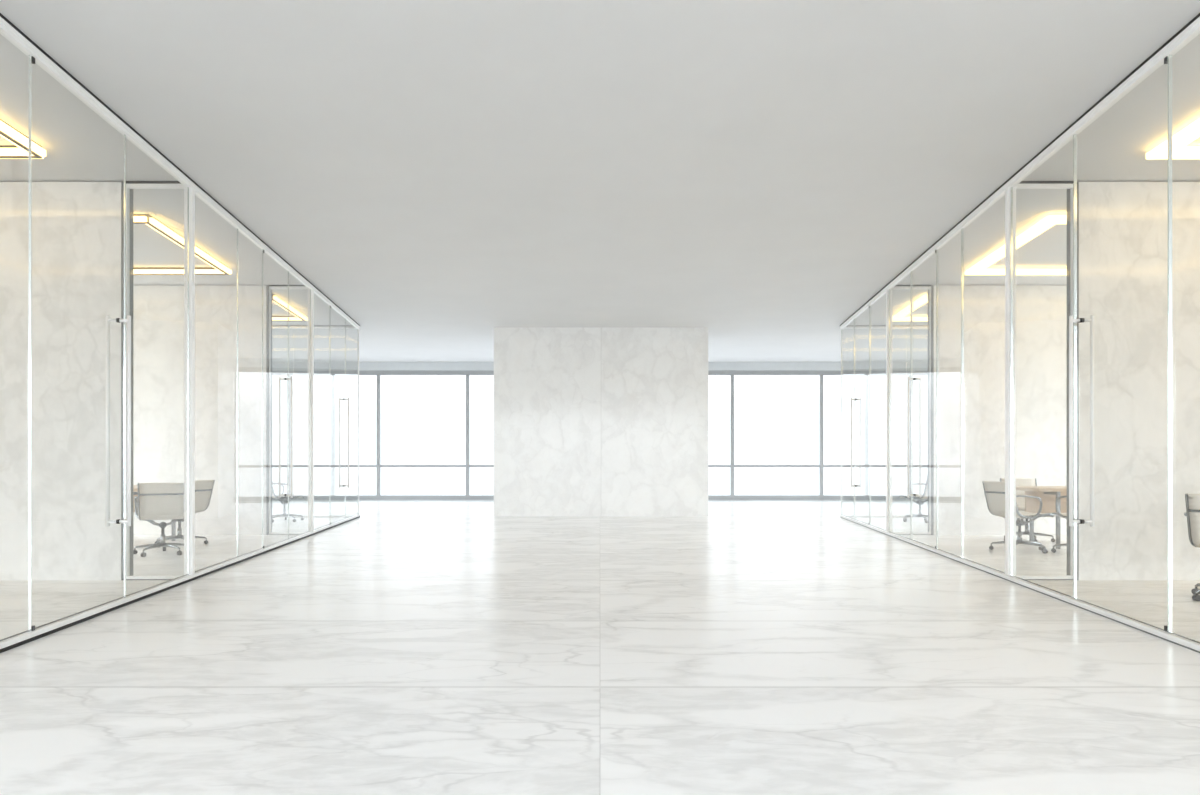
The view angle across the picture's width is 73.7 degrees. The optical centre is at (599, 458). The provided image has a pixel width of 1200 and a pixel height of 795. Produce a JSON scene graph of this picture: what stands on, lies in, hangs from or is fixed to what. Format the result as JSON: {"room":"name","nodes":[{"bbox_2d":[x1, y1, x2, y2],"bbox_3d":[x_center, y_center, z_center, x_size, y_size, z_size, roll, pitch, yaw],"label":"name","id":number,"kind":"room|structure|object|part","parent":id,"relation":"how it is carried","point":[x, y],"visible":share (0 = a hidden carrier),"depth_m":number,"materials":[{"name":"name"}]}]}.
{"room":"lobby","nodes":[
{"label":"lobby","id":0,"kind":"room"},
{"bbox_2d":[0,182,120,579],"bbox_3d":[-6.890,-0.707,7.330,5.100,3.613,0.160,0,0,0],"label":"wall","id":1,"kind":"structure","parent":0,"point":[76,226],"depth_m":7.25,"materials":[{"name":"stone"}]},
{"bbox_2d":[133,285,265,534],"bbox_3d":[-7.135,-0.707,11.660,4.610,3.613,0.160,0,0,0],"label":"wall","id":2,"kind":"structure","parent":0,"point":[158,310],"depth_m":11.58,"materials":[{"name":"stone"}]},
{"bbox_2d":[0,0,1199,361],"bbox_3d":[0.000,-2.625,6.550,19.600,0.200,29.700,0,0,0],"label":"ceiling","id":3,"kind":"structure","parent":0,"point":[445,173],"depth_m":6.34,"materials":[{"name":"paint"}]},
{"bbox_2d":[0,119,45,158],"bbox_3d":[-5.986,-2.475,5.200,3.570,0.095,2.602,0,0,0],"label":"ceiling light","id":4,"kind":"object","parent":3,"relation":"attached to","point":[20,149],"visible":1,"depth_m":6.33,"materials":[{"name":"white plastic"}]},
{"bbox_2d":[133,214,183,247],"bbox_3d":[-4.646,-2.475,8.564,0.328,0.095,1.240,0,0,0],"label":"ceiling light","id":5,"kind":"object","parent":3,"relation":"attached to","point":[147,219],"depth_m":8.45,"materials":[{"name":"white plastic"}]},
{"bbox_2d":[133,267,183,274],"bbox_3d":[-5.710,-2.475,10.335,0.858,0.095,0.385,0,0,0],"label":"ceiling light","id":6,"kind":"object","parent":3,"relation":"attached to","point":[136,270],"depth_m":10.51,"materials":[{"name":"white plastic"}]},
{"bbox_2d":[0,13,359,328],"bbox_3d":[-3.882,-2.487,8.790,0.062,0.075,12.733,0,0,-6],"label":"ceiling track","id":7,"kind":"object","parent":3,"relation":"attached to","point":[8,29],"visible":1,"depth_m":6.13,"materials":[{"name":"white metal"}]},
{"bbox_2d":[195,245,231,274],"bbox_3d":[-4.962,-2.475,9.813,0.723,0.095,1.430,0,0,0],"label":"ceiling light","id":8,"kind":"object","parent":3,"relation":"attached to","point":[218,268],"depth_m":10.26,"materials":[{"name":"white plastic"}]},
{"bbox_2d":[272,293,307,320],"bbox_3d":[-6.548,-2.475,13.150,3.206,0.095,2.002,0,0,0],"label":"ceiling light","id":9,"kind":"object","parent":3,"relation":"attached to","point":[298,316],"visible":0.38,"depth_m":13.54,"materials":[{"name":"white plastic"}]},
{"bbox_2d":[892,294,927,320],"bbox_3d":[6.548,-2.482,13.150,3.267,0.083,2.063,0,0,0],"label":"ceiling light","id":10,"kind":"object","parent":3,"relation":"attached to","point":[902,315],"visible":0.28,"depth_m":13.42,"materials":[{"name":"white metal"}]},
{"bbox_2d":[964,245,1004,274],"bbox_3d":[4.980,-2.482,9.861,0.738,0.083,1.437,0,0,0],"label":"ceiling light","id":11,"kind":"object","parent":3,"relation":"attached to","point":[981,267],"depth_m":10.25,"materials":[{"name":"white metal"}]},
{"bbox_2d":[840,13,1199,328],"bbox_3d":[3.882,-2.487,8.790,0.062,0.075,12.733,0,0,6],"label":"ceiling track","id":12,"kind":"object","parent":3,"relation":"attached to","point":[1191,29],"visible":1,"depth_m":6.14,"materials":[{"name":"white metal"}]},
{"bbox_2d":[1016,214,1066,248],"bbox_3d":[4.664,-2.482,8.628,0.339,0.083,1.290,0,0,0],"label":"ceiling light","id":13,"kind":"object","parent":3,"relation":"attached to","point":[1049,221],"depth_m":8.47,"materials":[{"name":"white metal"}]},
{"bbox_2d":[1016,267,1066,274],"bbox_3d":[5.738,-2.482,10.387,0.863,0.083,0.387,0,0,0],"label":"ceiling light","id":14,"kind":"object","parent":3,"relation":"attached to","point":[1019,270],"depth_m":10.50,"materials":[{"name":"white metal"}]},
{"bbox_2d":[1146,118,1199,159],"bbox_3d":[5.986,-2.482,5.200,3.631,0.083,2.663,0,0,0],"label":"ceiling light","id":15,"kind":"object","parent":3,"relation":"attached to","point":[1181,149],"visible":1,"depth_m":6.33,"materials":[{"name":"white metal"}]},
{"bbox_2d":[0,501,1199,794],"bbox_3d":[0.000,1.175,6.550,19.600,0.150,29.700,0,0,0],"label":"floor","id":16,"kind":"structure","parent":0,"point":[398,647],"depth_m":4.30,"materials":[{"name":"stone"}]},
{"bbox_2d":[121,181,184,579],"bbox_3d":[-4.048,-0.713,7.321,0.583,3.625,0.138,0,0,0],"label":"door frame","id":17,"kind":"structure","parent":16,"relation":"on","point":[130,185],"depth_m":7.27,"materials":[{"name":"metal"}]},
{"bbox_3d":[-4.033,1.078,7.290,0.553,0.028,0.044,0,0,0],"label":"rail","id":18,"kind":"part","parent":17,"relation":"part of","materials":[{"name":"white metal"}]},
{"bbox_3d":[-4.033,-2.485,7.290,0.553,0.036,0.044,0,0,0],"label":"rail","id":19,"kind":"part","parent":17,"relation":"part of","materials":[{"name":"white metal"}]},
{"bbox_2d":[133,483,183,556],"bbox_3d":[-5.068,0.683,9.278,0.638,0.834,0.665,0,0,-27],"label":"office chair","id":20,"kind":"object","parent":16,"relation":"on","point":[156,501],"visible":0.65,"depth_m":9.06,"materials":[{"name":"beige leather"}]},
{"bbox_3d":[-5.249,0.550,9.066,0.072,0.268,0.354,0,0,-27],"label":"armrest","id":21,"kind":"part","parent":20,"relation":"part of","materials":[{"name":"silver metal"}]},
{"bbox_3d":[-5.260,0.479,9.150,0.019,0.426,0.608,0,0,-27],"label":"rail","id":22,"kind":"part","parent":20,"relation":"part of","materials":[{"name":"silver metal"}]},
{"bbox_3d":[-5.231,1.012,9.253,0.300,0.077,0.044,0,0,-10],"label":"leg","id":23,"kind":"part","parent":20,"relation":"part of","materials":[{"name":"silver metal"}]},
{"bbox_3d":[-5.104,1.012,9.120,0.044,0.077,0.300,0,0,12],"label":"leg","id":24,"kind":"part","parent":20,"relation":"part of","materials":[{"name":"silver metal"}]},
{"bbox_3d":[-4.923,1.012,9.207,0.300,0.077,0.044,0,0,26],"label":"leg","id":25,"kind":"part","parent":20,"relation":"part of","materials":[{"name":"silver metal"}]},
{"bbox_3d":[-4.948,1.012,9.389,0.300,0.077,0.044,0,0,-42],"label":"leg","id":26,"kind":"part","parent":20,"relation":"part of","materials":[{"name":"silver metal"}]},
{"bbox_2d":[133,485,183,540],"bbox_3d":[-6.810,0.728,10.235,2.780,0.745,1.230,0,0,0],"label":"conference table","id":27,"kind":"object","parent":16,"relation":"on","point":[135,492],"visible":0.12,"depth_m":10.71,"materials":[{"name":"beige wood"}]},
{"bbox_3d":[-5.720,0.748,10.730,0.040,0.705,0.040,0,0,0],"label":"leg","id":28,"kind":"part","parent":27,"relation":"part of","materials":[{"name":"silver metal"}]},
{"bbox_2d":[0,514,359,652],"bbox_3d":[-3.880,1.070,8.790,0.057,0.060,12.733,0,0,-6],"label":"floor track","id":29,"kind":"object","parent":16,"relation":"on","point":[16,640],"visible":1,"depth_m":6.14,"materials":[{"name":"white metal"}]},
{"bbox_2d":[29,55,29,631],"bbox_3d":[-3.395,-0.706,4.258,0.011,3.507,1.192,0,0,-6],"label":"glass panel","id":30,"kind":"object","parent":29,"relation":"on","point":[29,55],"visible":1,"depth_m":4.85,"materials":[{"name":"white"}]},
{"bbox_2d":[30,56,130,630],"bbox_3d":[-3.523,-0.706,5.447,0.175,3.507,1.178,0,0,-6],"label":"door","id":31,"kind":"structure","parent":29,"relation":"on","point":[32,59],"depth_m":5.92,"materials":[{"name":"white"}]},
{"bbox_3d":[-3.651,-0.282,5.933,0.025,1.565,0.025,0,0,-6],"label":"handle","id":32,"kind":"part","parent":31,"relation":"part of","materials":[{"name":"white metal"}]},
{"bbox_3d":[-3.502,-0.282,5.949,0.025,1.565,0.025,0,0,-6],"label":"handle","id":33,"kind":"part","parent":31,"relation":"part of","materials":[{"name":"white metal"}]},
{"bbox_2d":[125,135,188,596],"bbox_3d":[-3.650,-0.706,6.630,0.012,3.507,1.176,0,0,-6],"label":"glass panel","id":34,"kind":"object","parent":29,"relation":"on","point":[125,135],"visible":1,"depth_m":6.04,"materials":[{"name":"white"}]},
{"bbox_2d":[184,187,194,574],"bbox_3d":[-3.723,-0.705,7.249,0.078,3.509,0.060,0,0,-6],"label":"post","id":35,"kind":"object","parent":29,"relation":"on","point":[191,190],"visible":0.99,"depth_m":7.22,"materials":[{"name":"white metal"}]},
{"bbox_2d":[237,228,237,557],"bbox_3d":[-3.786,-0.706,7.890,0.010,3.507,1.216,0,0,-6],"label":"glass panel","id":36,"kind":"object","parent":29,"relation":"on","point":[237,228],"visible":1,"depth_m":8.50,"materials":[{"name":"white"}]},
{"bbox_2d":[262,249,262,548],"bbox_3d":[-3.897,-0.706,8.925,0.011,3.507,0.845,0,0,-6],"label":"glass panel","id":37,"kind":"object","parent":29,"relation":"on","point":[262,249],"visible":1,"depth_m":9.35,"materials":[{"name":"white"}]},
{"bbox_2d":[263,250,292,547],"bbox_3d":[-4.000,-0.706,9.885,0.175,3.507,1.062,0,0,-6],"label":"door","id":38,"kind":"structure","parent":29,"relation":"on","point":[280,378],"depth_m":10.29,"materials":[{"name":"white"}]},
{"bbox_3d":[-4.118,-0.282,10.283,0.025,1.565,0.025,0,0,-6],"label":"handle","id":39,"kind":"part","parent":38,"relation":"part of","materials":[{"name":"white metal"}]},
{"bbox_3d":[-4.000,-0.706,9.885,0.010,3.507,1.062,0,0,-6],"label":"door pane","id":40,"kind":"part","parent":38,"relation":"part of","materials":[{"name":"clear glass"}]},
{"bbox_3d":[-3.969,-0.282,10.299,0.025,1.565,0.025,0,0,-6],"label":"handle","id":41,"kind":"part","parent":38,"relation":"part of","materials":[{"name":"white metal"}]},
{"bbox_2d":[310,289,310,530],"bbox_3d":[-4.118,-0.706,10.985,0.011,3.507,1.126,0,0,-6],"label":"glass panel","id":42,"kind":"object","parent":29,"relation":"on","point":[310,289],"visible":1,"depth_m":11.54,"materials":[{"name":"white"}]},
{"bbox_2d":[308,289,313,531],"bbox_3d":[-4.188,-0.705,11.579,0.078,3.509,0.060,0,0,-6],"label":"post","id":43,"kind":"object","parent":29,"relation":"on","point":[312,290],"visible":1,"depth_m":11.55,"materials":[{"name":"white metal"}]},
{"bbox_2d":[330,306,348,523],"bbox_3d":[-4.374,-0.706,13.360,0.175,3.507,1.173,0,0,-6],"label":"door","id":44,"kind":"structure","parent":29,"relation":"on","point":[345,399],"depth_m":13.82,"materials":[{"name":"white"}]},
{"bbox_3d":[-4.498,-0.282,13.813,0.025,1.565,0.025,0,0,-6],"label":"handle","id":45,"kind":"part","parent":44,"relation":"part of","materials":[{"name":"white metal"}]},
{"bbox_3d":[-4.374,-0.706,13.360,0.010,3.507,1.173,0,0,-6],"label":"door pane","id":46,"kind":"part","parent":44,"relation":"part of","materials":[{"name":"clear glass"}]},
{"bbox_3d":[-4.349,-0.282,13.829,0.025,1.565,0.025,0,0,-6],"label":"handle","id":47,"kind":"part","parent":44,"relation":"part of","materials":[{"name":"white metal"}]},
{"bbox_2d":[358,329,358,513],"bbox_3d":[-4.561,-0.695,15.105,0.024,3.529,0.024,0,0,-6],"label":"post","id":48,"kind":"object","parent":29,"relation":"on","point":[358,329],"visible":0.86,"depth_m":15.09,"materials":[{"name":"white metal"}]},
{"bbox_2d":[155,480,214,547],"bbox_3d":[-5.357,0.683,10.201,0.665,0.834,0.638,0,0,6],"label":"office chair","id":49,"kind":"object","parent":16,"relation":"on","point":[203,488],"visible":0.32,"depth_m":10.21,"materials":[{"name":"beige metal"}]},
{"bbox_3d":[-5.423,1.012,10.049,0.044,0.077,0.300,0,0,23],"label":"leg","id":50,"kind":"part","parent":49,"relation":"part of","materials":[{"name":"silver metal"}]},
{"bbox_3d":[-5.215,1.012,10.276,0.300,0.077,0.044,0,0,-28],"label":"leg","id":51,"kind":"part","parent":49,"relation":"part of","materials":[{"name":"silver metal"}]},
{"bbox_3d":[-5.306,0.479,10.424,0.608,0.426,0.019,0,0,6],"label":"rail","id":52,"kind":"part","parent":49,"relation":"part of","materials":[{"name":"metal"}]},
{"bbox_2d":[266,285,307,534],"bbox_3d":[-4.526,-0.713,11.651,0.608,3.625,0.138,0,0,0],"label":"door frame","id":53,"kind":"structure","parent":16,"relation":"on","point":[269,288],"depth_m":11.60,"materials":[{"name":"metal"}]},
{"bbox_3d":[-4.511,1.078,11.620,0.578,0.028,0.044,0,0,0],"label":"rail","id":54,"kind":"part","parent":53,"relation":"part of","materials":[{"name":"white metal"}]},
{"bbox_3d":[-4.511,-2.485,11.620,0.578,0.036,0.044,0,0,0],"label":"rail","id":55,"kind":"part","parent":53,"relation":"part of","materials":[{"name":"white metal"}]},
{"bbox_2d":[272,482,303,521],"bbox_3d":[-5.582,0.683,14.147,0.665,0.834,0.638,0,0,-36],"label":"office chair","id":56,"kind":"object","parent":16,"relation":"on","point":[281,500],"visible":0.62,"depth_m":14.08,"materials":[{"name":"silver metal"}]},
{"bbox_3d":[-5.519,0.550,13.878,0.354,0.268,0.072,0,0,-36],"label":"armrest","id":57,"kind":"part","parent":56,"relation":"part of","materials":[{"name":"silver metal"}]},
{"bbox_3d":[-5.471,0.479,13.948,0.608,0.426,0.019,0,0,-36],"label":"rail","id":58,"kind":"part","parent":56,"relation":"part of","materials":[{"name":"silver metal"}]},
{"bbox_2d":[272,325,355,516],"bbox_3d":[-7.003,-0.713,15.130,4.853,3.625,0.052,0,0,0],"label":"door frame","id":59,"kind":"structure","parent":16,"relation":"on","point":[293,327],"depth_m":15.11,"materials":[{"name":"metal"}]},
{"bbox_3d":[-7.003,-2.485,15.130,4.853,0.036,0.044,0,0,0],"label":"rail","id":60,"kind":"part","parent":59,"relation":"part of","materials":[{"name":"white metal"}]},
{"bbox_3d":[-7.003,1.078,15.130,4.853,0.028,0.044,0,0,0],"label":"rail","id":61,"kind":"part","parent":59,"relation":"part of","materials":[{"name":"white metal"}]},
{"bbox_2d":[272,362,493,500],"bbox_3d":[-4.800,-0.713,20.970,9.600,3.625,0.260,0,0,0],"label":"window","id":62,"kind":"structure","parent":16,"relation":"on","point":[378,369],"depth_m":20.90,"materials":[{"name":"grey metal"}]},
{"bbox_3d":[-4.800,1.083,20.970,9.600,0.035,0.260,0,0,0],"label":"sill","id":63,"kind":"part","parent":62,"relation":"part of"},
{"bbox_3d":[-4.800,-2.417,20.980,9.600,0.215,0.240,0,0,0],"label":"head panel","id":64,"kind":"part","parent":62,"relation":"part of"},
{"bbox_3d":[-4.800,-2.252,20.950,9.600,0.115,0.100,0,0,0],"label":"frame","id":65,"kind":"part","parent":62,"relation":"part of","materials":[{"name":"grey metal"}]},
{"bbox_3d":[-4.800,1.008,20.950,9.600,0.115,0.100,0,0,0],"label":"frame","id":66,"kind":"part","parent":62,"relation":"part of","materials":[{"name":"grey metal"}]},
{"bbox_2d":[708,362,927,500],"bbox_3d":[4.800,-0.713,20.970,9.600,3.625,0.260,0,0,0],"label":"window","id":67,"kind":"structure","parent":16,"relation":"on","point":[821,369],"depth_m":20.90,"materials":[{"name":"grey metal"}]},
{"bbox_3d":[4.800,1.083,20.970,9.600,0.035,0.260,0,0,0],"label":"sill","id":68,"kind":"part","parent":67,"relation":"part of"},
{"bbox_3d":[4.800,1.008,20.950,9.600,0.115,0.100,0,0,0],"label":"frame","id":69,"kind":"part","parent":67,"relation":"part of","materials":[{"name":"grey metal"}]},
{"bbox_3d":[4.800,-2.417,20.980,9.600,0.215,0.240,0,0,0],"label":"head panel","id":70,"kind":"part","parent":67,"relation":"part of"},
{"bbox_3d":[4.800,-2.252,20.950,9.600,0.115,0.100,0,0,0],"label":"frame","id":71,"kind":"part","parent":67,"relation":"part of","materials":[{"name":"grey metal"}]},
{"bbox_2d":[844,325,927,516],"bbox_3d":[7.003,-0.713,15.130,4.853,3.625,0.052,0,0,0],"label":"screen","id":72,"kind":"object","parent":16,"relation":"on","point":[906,327],"visible":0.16,"depth_m":15.11,"materials":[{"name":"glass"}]},
{"bbox_3d":[7.003,1.078,15.130,4.853,0.028,0.044,0,0,0],"label":"rail","id":73,"kind":"part","parent":72,"relation":"part of","materials":[{"name":"white metal"}]},
{"bbox_3d":[7.003,-2.485,15.130,4.853,0.036,0.044,0,0,0],"label":"rail","id":74,"kind":"part","parent":72,"relation":"part of","materials":[{"name":"white metal"}]},
{"bbox_2d":[892,285,933,534],"bbox_3d":[4.526,-0.713,11.651,0.608,3.625,0.138,0,0,0],"label":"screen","id":75,"kind":"object","parent":16,"relation":"on","point":[930,288],"visible":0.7,"depth_m":11.60,"materials":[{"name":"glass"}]},
{"bbox_3d":[4.511,-2.485,11.620,0.578,0.036,0.044,0,0,0],"label":"rail","id":76,"kind":"part","parent":75,"relation":"part of","materials":[{"name":"white metal"}]},
{"bbox_3d":[4.511,1.078,11.620,0.578,0.028,0.044,0,0,0],"label":"rail","id":77,"kind":"part","parent":75,"relation":"part of","materials":[{"name":"white metal"}]},
{"bbox_2d":[898,475,927,522],"bbox_3d":[5.623,0.683,14.048,0.638,0.834,0.665,0,0,-34],"label":"office chair","id":78,"kind":"object","parent":16,"relation":"on","point":[925,494],"visible":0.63,"depth_m":13.97,"materials":[{"name":"silver metal"}]},
{"bbox_3d":[5.447,0.479,13.898,0.019,0.426,0.608,0,0,-34],"label":"rail","id":79,"kind":"part","parent":78,"relation":"part of","materials":[{"name":"silver metal"}]},
{"bbox_2d":[982,481,1053,553],"bbox_3d":[5.017,0.683,9.568,0.665,0.834,0.638,0,0,-14],"label":"office chair","id":80,"kind":"object","parent":16,"relation":"on","point":[994,491],"visible":0.82,"depth_m":9.54,"materials":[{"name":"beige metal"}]},
{"bbox_3d":[4.934,0.479,9.784,0.608,0.426,0.019,0,0,-14],"label":"rail","id":81,"kind":"part","parent":80,"relation":"part of","materials":[{"name":"silver metal"}]},
{"bbox_3d":[4.871,1.012,9.638,0.300,0.077,0.044,0,0,25],"label":"leg","id":82,"kind":"part","parent":80,"relation":"part of","materials":[{"name":"silver metal"}]},
{"bbox_3d":[4.974,0.550,9.295,0.354,0.268,0.072,0,0,-14],"label":"armrest","id":83,"kind":"part","parent":80,"relation":"part of","materials":[{"name":"silver metal"}]},
{"bbox_3d":[5.101,1.012,9.427,0.044,0.077,0.300,0,0,-29],"label":"leg","id":84,"kind":"part","parent":80,"relation":"part of","materials":[{"name":"silver metal"}]},
{"bbox_3d":[5.045,0.479,9.341,0.608,0.426,0.019,0,0,-14],"label":"rail","id":85,"kind":"part","parent":80,"relation":"part of","materials":[{"name":"silver metal"}]},
{"bbox_2d":[840,515,1199,652],"bbox_3d":[3.880,1.077,8.790,0.057,0.047,12.733,0,0,6],"label":"floor track","id":86,"kind":"object","parent":16,"relation":"on","point":[1188,643],"visible":1,"depth_m":6.07,"materials":[{"name":"white metal"}]},
{"bbox_2d":[841,329,852,518],"bbox_3d":[4.498,-0.706,14.520,0.021,3.507,1.136,0,0,6],"label":"glass panel","id":87,"kind":"object","parent":86,"relation":"on","point":[841,329],"visible":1,"depth_m":15.08,"materials":[{"name":"white"}]},
{"bbox_2d":[851,318,866,523],"bbox_3d":[4.374,-0.706,13.360,0.175,3.507,1.173,0,0,6],"label":"door","id":88,"kind":"structure","parent":86,"relation":"on","point":[854,399],"depth_m":13.82,"materials":[{"name":"white"}]},
{"bbox_3d":[4.349,-0.282,13.829,0.025,1.565,0.025,0,0,6],"label":"handle","id":89,"kind":"part","parent":88,"relation":"part of","materials":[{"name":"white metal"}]},
{"bbox_3d":[4.498,-0.282,13.813,0.025,1.565,0.025,0,0,6],"label":"handle","id":90,"kind":"part","parent":88,"relation":"part of","materials":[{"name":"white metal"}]},
{"bbox_2d":[869,305,883,529],"bbox_3d":[4.248,-0.706,12.190,0.022,3.507,1.156,0,0,6],"label":"glass panel","id":91,"kind":"object","parent":86,"relation":"on","point":[869,305],"visible":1,"depth_m":12.76,"materials":[{"name":"clear glass"}]},
{"bbox_2d":[886,289,891,531],"bbox_3d":[4.188,-0.705,11.579,0.078,3.509,0.060,0,0,6],"label":"post","id":92,"kind":"object","parent":86,"relation":"on","point":[887,290],"visible":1,"depth_m":11.55,"materials":[{"name":"white metal"}]},
{"bbox_2d":[889,289,909,538],"bbox_3d":[4.118,-0.706,10.985,0.021,3.507,1.126,0,0,6],"label":"glass panel","id":93,"kind":"object","parent":86,"relation":"on","point":[889,289],"visible":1,"depth_m":11.54,"materials":[{"name":"clear glass"}]},
{"bbox_2d":[907,250,936,548],"bbox_3d":[4.000,-0.706,9.885,0.175,3.507,1.062,0,0,6],"label":"door","id":94,"kind":"structure","parent":86,"relation":"on","point":[908,378],"depth_m":10.28,"materials":[{"name":"white"}]},
{"bbox_3d":[3.969,-0.282,10.299,0.025,1.565,0.025,0,0,6],"label":"handle","id":95,"kind":"part","parent":94,"relation":"part of","materials":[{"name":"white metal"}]},
{"bbox_3d":[4.118,-0.282,10.283,0.025,1.565,0.025,0,0,6],"label":"handle","id":96,"kind":"part","parent":94,"relation":"part of","materials":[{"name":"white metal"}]},
{"bbox_2d":[937,229,961,557],"bbox_3d":[3.897,-0.706,8.925,0.021,3.507,0.845,0,0,6],"label":"glass panel","id":97,"kind":"object","parent":86,"relation":"on","point":[961,229],"visible":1,"depth_m":8.51,"materials":[{"name":"clear glass"}]},
{"bbox_2d":[962,228,1004,572],"bbox_3d":[3.786,-0.706,7.890,0.022,3.507,1.216,0,0,6],"label":"glass panel","id":98,"kind":"object","parent":86,"relation":"on","point":[962,228],"visible":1,"depth_m":8.49,"materials":[{"name":"clear glass"}]},
{"bbox_2d":[1005,187,1015,574],"bbox_3d":[3.723,-0.705,7.249,0.078,3.509,0.060,0,0,6],"label":"post","id":99,"kind":"object","parent":86,"relation":"on","point":[1007,190],"visible":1,"depth_m":7.22,"materials":[{"name":"white metal"}]},
{"bbox_2d":[1011,135,1073,597],"bbox_3d":[3.650,-0.706,6.630,0.021,3.507,1.176,0,0,6],"label":"glass panel","id":100,"kind":"object","parent":86,"relation":"on","point":[1073,135],"visible":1,"depth_m":7.21,"materials":[{"name":"clear glass"}]},
{"bbox_2d":[1069,56,1168,630],"bbox_3d":[3.523,-0.706,5.447,0.175,3.507,1.178,0,0,6],"label":"door","id":101,"kind":"structure","parent":86,"relation":"on","point":[1075,320],"depth_m":5.94,"materials":[{"name":"white"}]},
{"bbox_3d":[3.502,-0.282,5.949,0.025,1.565,0.025,0,0,6],"label":"handle","id":102,"kind":"part","parent":101,"relation":"part of","materials":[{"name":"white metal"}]},
{"bbox_3d":[3.651,-0.282,5.933,0.025,1.565,0.025,0,0,6],"label":"handle","id":103,"kind":"part","parent":101,"relation":"part of","materials":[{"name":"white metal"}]},
{"bbox_2d":[1169,55,1171,631],"bbox_3d":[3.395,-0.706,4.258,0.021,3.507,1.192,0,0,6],"label":"post","id":104,"kind":"object","parent":86,"relation":"on","point":[1170,56],"visible":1,"depth_m":4.85,"materials":[{"name":"silver metal"}]},
{"bbox_2d":[1000,478,1054,541],"bbox_3d":[5.719,0.683,10.723,0.638,0.834,0.665,0,0,9],"label":"office chair","id":105,"kind":"object","parent":16,"relation":"on","point":[1020,501],"visible":0.19,"depth_m":10.95,"materials":[{"name":"silver metal"}]},
{"bbox_3d":[5.864,1.012,10.652,0.290,0.077,0.124,0,0,9],"label":"leg","id":106,"kind":"part","parent":105,"relation":"part of","materials":[{"name":"silver metal"}]},
{"bbox_2d":[1016,486,1066,548],"bbox_3d":[6.750,0.728,10.080,2.900,0.745,0.840,0,0,0],"label":"conference table","id":107,"kind":"object","parent":16,"relation":"on","point":[1048,495],"visible":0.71,"depth_m":10.06,"materials":[{"name":"beige wood"}]},
{"bbox_3d":[5.600,0.748,10.380,0.040,0.705,0.040,0,0,0],"label":"leg","id":108,"kind":"part","parent":107,"relation":"part of","materials":[{"name":"silver metal"}]},
{"bbox_3d":[6.750,0.537,10.080,2.780,0.285,0.030,0,0,0],"label":"modesty panel","id":109,"kind":"part","parent":107,"relation":"part of","materials":[{"name":"beige wood"}]},
{"bbox_3d":[5.600,0.748,9.780,0.040,0.705,0.040,0,0,0],"label":"leg","id":110,"kind":"part","parent":107,"relation":"part of","materials":[{"name":"silver metal"}]},
{"bbox_2d":[1014,181,1078,579],"bbox_3d":[4.048,-0.713,7.321,0.583,3.625,0.138,0,0,0],"label":"door frame","id":111,"kind":"structure","parent":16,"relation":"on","point":[1068,185],"depth_m":7.28,"materials":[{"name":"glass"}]},
{"bbox_3d":[4.033,1.078,7.290,0.553,0.028,0.044,0,0,0],"label":"rail","id":112,"kind":"part","parent":111,"relation":"part of","materials":[{"name":"white metal"}]},
{"bbox_3d":[4.033,-2.485,7.290,0.553,0.036,0.044,0,0,0],"label":"rail","id":113,"kind":"part","parent":111,"relation":"part of","materials":[{"name":"white metal"}]},
{"bbox_2d":[1051,496,1066,552],"bbox_3d":[5.621,0.683,9.297,0.638,0.834,0.665,0,0,3],"label":"office chair","id":114,"kind":"object","parent":16,"relation":"on","point":[1058,514],"visible":0.19,"depth_m":9.36,"materials":[{"name":"silver metal"}]},
{"bbox_3d":[5.470,1.012,9.365,0.300,0.077,0.044,0,0,24],"label":"leg","id":115,"kind":"part","parent":114,"relation":"part of","materials":[{"name":"silver metal"}]},
{"bbox_3d":[5.359,0.550,9.201,0.072,0.268,0.354,0,0,3],"label":"armrest","id":116,"kind":"part","parent":114,"relation":"part of","materials":[{"name":"silver metal"}]},
{"bbox_2d":[1184,493,1199,600],"bbox_3d":[4.928,0.683,6.197,0.665,0.834,0.638,0,0,-37],"label":"office chair","id":117,"kind":"object","parent":16,"relation":"on","point":[1192,501],"visible":1,"depth_m":6.19,"materials":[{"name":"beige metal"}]},
{"bbox_3d":[4.768,0.479,6.364,0.608,0.426,0.019,0,0,-37],"label":"rail","id":118,"kind":"part","parent":117,"relation":"part of","materials":[{"name":"silver metal"}]},
{"bbox_2d":[494,327,707,515],"bbox_3d":[0.020,-0.713,15.975,4.120,3.625,1.250,0,0,0],"label":"wall","id":119,"kind":"structure","parent":0,"point":[589,421],"depth_m":15.35,"materials":[{"name":"stone"}]},
{"bbox_2d":[934,285,1066,534],"bbox_3d":[7.135,-0.707,11.660,4.610,3.613,0.160,0,0,0],"label":"wall","id":120,"kind":"structure","parent":0,"point":[1041,310],"depth_m":11.58,"materials":[{"name":"stone"}]},
{"bbox_2d":[1079,182,1199,579],"bbox_3d":[6.890,-0.707,7.330,5.100,3.613,0.160,0,0,0],"label":"wall","id":121,"kind":"structure","parent":0,"point":[1123,226],"depth_m":7.25,"materials":[{"name":"stone"}]}
]}

